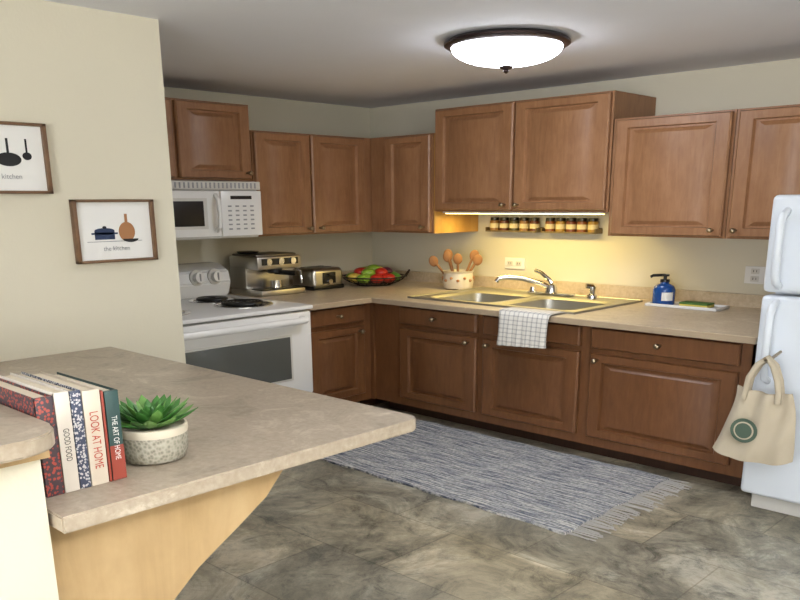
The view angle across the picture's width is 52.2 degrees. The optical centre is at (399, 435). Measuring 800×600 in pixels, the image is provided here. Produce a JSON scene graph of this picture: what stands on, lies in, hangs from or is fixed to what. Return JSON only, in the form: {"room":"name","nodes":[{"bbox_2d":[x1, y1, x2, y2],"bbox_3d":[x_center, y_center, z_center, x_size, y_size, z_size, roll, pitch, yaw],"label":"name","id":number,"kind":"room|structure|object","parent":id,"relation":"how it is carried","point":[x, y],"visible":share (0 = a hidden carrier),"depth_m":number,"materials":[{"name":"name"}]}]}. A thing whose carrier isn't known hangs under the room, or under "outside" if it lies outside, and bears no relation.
{"room":"kitchen","nodes":[
{"label":"kitchen","id":0,"kind":"room"},
{"bbox_2d":[0,460,58,599],"bbox_3d":[-2.201,0.603,1.092,1.598,0.875,2.872,14,22,42],"label":"half wall","id":1,"kind":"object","parent":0,"point":[27,568],"depth_m":1.45,"materials":[{"name":"beige paint"}]},
{"bbox_2d":[0,450,49,468],"bbox_3d":[-2.187,0.171,0.969,1.621,0.021,2.864,14,22,42],"label":"trim","id":2,"kind":"structure","parent":1,"relation":"attached to","point":[46,454],"depth_m":1.40,"materials":[{"name":"brown wood"}]},
{"bbox_2d":[0,404,54,463],"bbox_3d":[-2.163,0.148,0.952,1.669,0.031,2.883,14,22,42],"label":"bar ledge","id":3,"kind":"object","parent":2,"relation":"on","point":[22,435],"visible":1,"depth_m":1.39,"materials":[{"name":"laminate"}]},
{"bbox_2d":[0,0,185,363],"bbox_3d":[-2.989,-0.368,2.512,1.786,1.973,4.160,14,22,42],"label":"wall","id":4,"kind":"structure","parent":0,"point":[94,77],"depth_m":3.00,"materials":[{"name":"beige paint"}]},
{"bbox_2d":[0,121,53,193],"bbox_3d":[-1.355,-0.942,2.769,0.029,0.234,0.328,14,22,42],"label":"framed print","id":5,"kind":"object","parent":4,"relation":"attached to","point":[25,168],"visible":1,"depth_m":2.83,"materials":[{"name":"white paper"}]},
{"bbox_2d":[69,199,157,263],"bbox_3d":[-1.084,-0.780,3.111,0.029,0.231,0.328,14,22,42],"label":"framed print","id":6,"kind":"object","parent":4,"relation":"attached to","point":[103,230],"visible":1,"depth_m":3.10,"materials":[{"name":"white paper"}]},
{"bbox_2d":[164,87,372,276],"bbox_3d":[-1.265,-1.204,5.390,0.160,1.973,2.880,14,22,42],"label":"wall","id":7,"kind":"structure","parent":0,"point":[346,251],"depth_m":5.68,"materials":[{"name":"paint"}]},
{"bbox_2d":[165,97,252,180],"bbox_3d":[-1.383,-1.660,4.602,0.536,0.423,1.040,14,22,42],"label":"upper cabinet","id":8,"kind":"object","parent":7,"relation":"attached to","point":[208,140],"visible":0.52,"depth_m":4.61,"materials":[{"name":"brown wood"}]},
{"bbox_2d":[171,180,262,239],"bbox_3d":[-1.353,-1.274,4.622,0.696,0.314,0.984,14,22,42],"label":"microwave","id":9,"kind":"object","parent":8,"relation":"attached to","point":[202,209],"visible":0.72,"depth_m":4.55,"materials":[{"name":"white plastic"}]},
{"bbox_2d":[249,130,371,236],"bbox_3d":[-0.521,-1.692,5.536,0.536,0.613,1.443,14,22,42],"label":"upper cabinet","id":10,"kind":"object","parent":7,"relation":"attached to","point":[310,183],"visible":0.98,"depth_m":5.20,"materials":[{"name":"brown wood"}]},
{"bbox_2d":[45,0,799,107],"bbox_3d":[-0.444,-1.215,1.701,6.240,0.064,7.200,14,22,42],"label":"ceiling","id":11,"kind":"structure","parent":0,"point":[354,53],"depth_m":3.56,"materials":[{"name":"paint"}]},
{"bbox_2d":[444,28,570,73],"bbox_3d":[0.461,-1.642,3.538,0.544,0.136,0.544,14,22,42],"label":"flush ceiling light","id":12,"kind":"object","parent":11,"relation":"attached to","point":[505,49],"visible":1,"depth_m":3.37,"materials":[{"name":"white glass"}]},
{"bbox_2d":[175,401,799,599],"bbox_3d":[-0.430,0.736,2.259,6.240,0.048,7.200,14,22,42],"label":"floor","id":13,"kind":"structure","parent":0,"point":[324,530],"depth_m":3.18,"materials":[{"name":"stone"}]},
{"bbox_2d":[0,347,415,599],"bbox_3d":[-0.864,0.267,2.430,1.637,0.766,0.952,14,22,42],"label":"countertop","id":14,"kind":"structure","parent":13,"relation":"on","point":[144,534],"depth_m":1.81,"materials":[{"name":"laminate"}]},
{"bbox_2d":[0,371,126,497],"bbox_3d":[-0.708,-0.017,1.665,0.267,0.197,0.164,14,22,42],"label":"cookbooks","id":15,"kind":"object","parent":14,"relation":"on","point":[87,451],"visible":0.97,"depth_m":1.58,"materials":[{"name":"paper"}]},
{"bbox_2d":[119,394,197,464],"bbox_3d":[-0.539,-0.016,1.774,0.202,0.132,0.205,14,22,42],"label":"potted succulent","id":16,"kind":"object","parent":14,"relation":"on","point":[154,432],"visible":0.95,"depth_m":1.73,"materials":[{"name":"ceramic"}]},
{"bbox_2d":[178,262,312,391],"bbox_3d":[-1.205,-0.462,4.668,1.094,0.943,1.058,14,22,42],"label":"electric range","id":17,"kind":"object","parent":13,"relation":"on","point":[266,340],"visible":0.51,"depth_m":4.49,"materials":[{"name":"white metal"}]},
{"bbox_2d":[308,303,386,405],"bbox_3d":[-0.357,-0.624,5.645,1.016,0.706,1.496,14,22,42],"label":"base cabinet","id":18,"kind":"object","parent":13,"relation":"on","point":[343,339],"visible":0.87,"depth_m":5.02,"materials":[{"name":"brown wood"}]},
{"bbox_2d":[227,270,764,343],"bbox_3d":[0.481,-0.798,4.762,3.349,0.099,1.509,14,22,42],"label":"countertop","id":19,"kind":"structure","parent":18,"relation":"on","point":[739,323],"depth_m":4.57,"materials":[{"name":"laminate"}]},
{"bbox_2d":[229,251,304,296],"bbox_3d":[-0.834,-1.050,5.261,0.405,0.268,0.352,14,22,42],"label":"espresso machine","id":20,"kind":"object","parent":19,"relation":"on","point":[252,273],"visible":1,"depth_m":5.20,"materials":[{"name":"silver metal"}]},
{"bbox_2d":[292,266,343,290],"bbox_3d":[-0.555,-1.081,5.585,0.278,0.144,0.278,14,22,42],"label":"toaster","id":21,"kind":"object","parent":19,"relation":"on","point":[314,278],"visible":0.91,"depth_m":5.50,"materials":[{"name":"silver metal"}]},
{"bbox_2d":[342,264,409,285],"bbox_3d":[-0.187,-1.144,5.801,0.465,0.141,0.464,14,22,42],"label":"fruit basket","id":22,"kind":"object","parent":19,"relation":"on","point":[371,274],"visible":0.97,"depth_m":5.69,"materials":[{"name":"food"}]},
{"bbox_2d":[429,249,482,289],"bbox_3d":[0.377,-1.115,5.474,0.290,0.258,0.236,14,22,42],"label":"utensil crock","id":23,"kind":"object","parent":19,"relation":"on","point":[453,279],"visible":1,"depth_m":5.43,"materials":[{"name":"ceramic"}]},
{"bbox_2d":[407,287,642,313],"bbox_3d":[0.724,-0.755,4.881,1.187,0.135,0.733,14,22,42],"label":"sink","id":24,"kind":"object","parent":19,"relation":"in","point":[496,297],"visible":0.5,"depth_m":4.92,"materials":[{"name":"silver metal"}]},
{"bbox_2d":[585,283,596,298],"bbox_3d":[1.141,-0.864,4.862,0.073,0.088,0.063,-4,16,-12],"label":"sprayer","id":25,"kind":"object","parent":24,"relation":"on","point":[592,287],"visible":1,"depth_m":4.85,"materials":[{"name":"silver metal"}]},
{"bbox_2d":[497,307,564,347],"bbox_3d":[0.685,-0.567,4.316,0.322,0.190,0.183,14,22,42],"label":"dish towel","id":26,"kind":"object","parent":19,"relation":"hanging from","point":[517,327],"visible":1,"depth_m":4.26,"materials":[{"name":"fabric"}]},
{"bbox_2d":[494,269,575,296],"bbox_3d":[0.843,-0.954,5.068,0.497,0.153,0.212,3,16,13],"label":"kitchen faucet","id":27,"kind":"object","parent":19,"relation":"on","point":[551,288],"visible":1,"depth_m":5.03,"materials":[{"name":"silver metal"}]},
{"bbox_2d":[645,301,729,311],"bbox_3d":[1.567,-0.711,4.468,0.408,0.016,0.176,14,22,42],"label":"tray","id":28,"kind":"object","parent":19,"relation":"on","point":[715,308],"visible":0.71,"depth_m":4.40,"materials":[{"name":"white plastic"}]},
{"bbox_2d":[650,274,675,304],"bbox_3d":[1.463,-0.814,4.527,0.125,0.167,0.125,14,22,42],"label":"soap bottle","id":29,"kind":"object","parent":28,"relation":"on","point":[664,292],"visible":0.99,"depth_m":4.49,"materials":[{"name":"plastic"}]},
{"bbox_2d":[679,301,714,307],"bbox_3d":[1.605,-0.709,4.420,0.160,0.023,0.096,14,22,42],"label":"sponge","id":30,"kind":"object","parent":28,"relation":"on","point":[683,303],"visible":1,"depth_m":4.39,"materials":[{"name":"green"}]},
{"bbox_2d":[375,303,491,430],"bbox_3d":[0.449,-0.510,5.225,0.848,0.706,1.016,14,22,42],"label":"base cabinet","id":31,"kind":"object","parent":13,"relation":"on","point":[428,361],"visible":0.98,"depth_m":4.87,"materials":[{"name":"brown wood"}]},
{"bbox_2d":[321,420,691,541],"bbox_3d":[0.444,0.164,4.126,1.775,0.013,0.945,14,22,42],"label":"striped rug","id":32,"kind":"object","parent":13,"relation":"on","point":[557,492],"visible":0.95,"depth_m":3.97,"materials":[{"name":"grey fabric"}]},
{"bbox_2d":[480,315,590,452],"bbox_3d":[0.997,-0.371,4.724,0.664,0.706,1.016,14,22,42],"label":"base cabinet","id":33,"kind":"object","parent":13,"relation":"on","point":[536,394],"visible":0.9,"depth_m":4.39,"materials":[{"name":"brown wood"}]},
{"bbox_2d":[580,326,756,486],"bbox_3d":[1.547,-0.231,4.221,0.853,0.706,1.016,14,22,42],"label":"base cabinet","id":34,"kind":"object","parent":13,"relation":"on","point":[661,401],"visible":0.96,"depth_m":3.90,"materials":[{"name":"brown wood"}]},
{"bbox_2d":[741,195,799,516],"bbox_3d":[2.259,-0.305,3.344,1.219,1.318,1.147,14,22,42],"label":"refrigerator","id":35,"kind":"object","parent":13,"relation":"on","point":[773,488],"visible":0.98,"depth_m":3.30,"materials":[{"name":"white plastic"}]},
{"bbox_2d":[712,350,795,465],"bbox_3d":[1.441,-0.109,3.292,0.267,0.442,0.204,1,16,6],"label":"tote bag","id":36,"kind":"object","parent":35,"relation":"hanging from","point":[759,427],"visible":1,"depth_m":3.27,"materials":[{"name":"fabric"}]},
{"bbox_2d":[370,58,799,294],"bbox_3d":[1.986,-0.954,4.431,6.240,1.973,0.160,14,22,42],"label":"wall","id":37,"kind":"structure","parent":0,"point":[699,264],"depth_m":4.92,"materials":[{"name":"paint"}]},
{"bbox_2d":[371,133,477,232],"bbox_3d":[0.142,-1.696,5.531,0.574,0.613,0.536,14,22,42],"label":"upper cabinet","id":38,"kind":"object","parent":37,"relation":"attached to","point":[402,167],"visible":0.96,"depth_m":5.37,"materials":[{"name":"brown wood"}]},
{"bbox_2d":[505,257,524,268],"bbox_3d":[0.766,-1.150,5.454,0.160,0.073,0.014,14,22,42],"label":"outlet plate","id":39,"kind":"object","parent":37,"relation":"attached to","point":[511,263],"visible":1,"depth_m":5.45,"materials":[{"name":"white plastic"}]},
{"bbox_2d":[485,217,602,233],"bbox_3d":[0.902,-1.342,5.206,0.830,0.092,0.086,14,22,42],"label":"spice rack","id":40,"kind":"object","parent":37,"relation":"attached to","point":[561,226],"visible":1,"depth_m":5.14,"materials":[{"name":"glass"}]},
{"bbox_2d":[435,90,655,211],"bbox_3d":[0.803,-1.660,4.887,1.243,0.613,0.536,14,22,42],"label":"upper cabinet","id":41,"kind":"object","parent":37,"relation":"attached to","point":[549,154],"visible":0.99,"depth_m":4.65,"materials":[{"name":"brown wood"}]},
{"bbox_2d":[443,212,607,214],"bbox_3d":[0.714,-1.332,4.889,1.152,0.014,0.064,14,22,42],"label":"under-cabinet light","id":42,"kind":"object","parent":41,"relation":"attached to","point":[549,213],"visible":0.9,"depth_m":4.75,"materials":[{"name":"white plastic"}]},
{"bbox_2d":[608,109,737,238],"bbox_3d":[1.495,-1.356,4.292,0.645,0.597,0.536,14,22,42],"label":"upper cabinet","id":43,"kind":"object","parent":37,"relation":"attached to","point":[671,174],"visible":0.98,"depth_m":4.12,"materials":[{"name":"brown wood"}]},
{"bbox_2d":[744,266,765,283],"bbox_3d":[1.915,-0.865,4.402,0.112,0.093,0.014,14,22,42],"label":"outlet plate","id":44,"kind":"object","parent":37,"relation":"attached to","point":[753,274],"visible":0.88,"depth_m":4.40,"materials":[{"name":"white plastic"}]},
{"bbox_2d":[725,104,799,239],"bbox_3d":[1.887,-1.257,3.934,0.429,0.597,0.536,14,22,42],"label":"upper cabinet","id":45,"kind":"object","parent":37,"relation":"attached to","point":[766,157],"visible":0.99,"depth_m":3.82,"materials":[{"name":"brown wood"}]}
]}

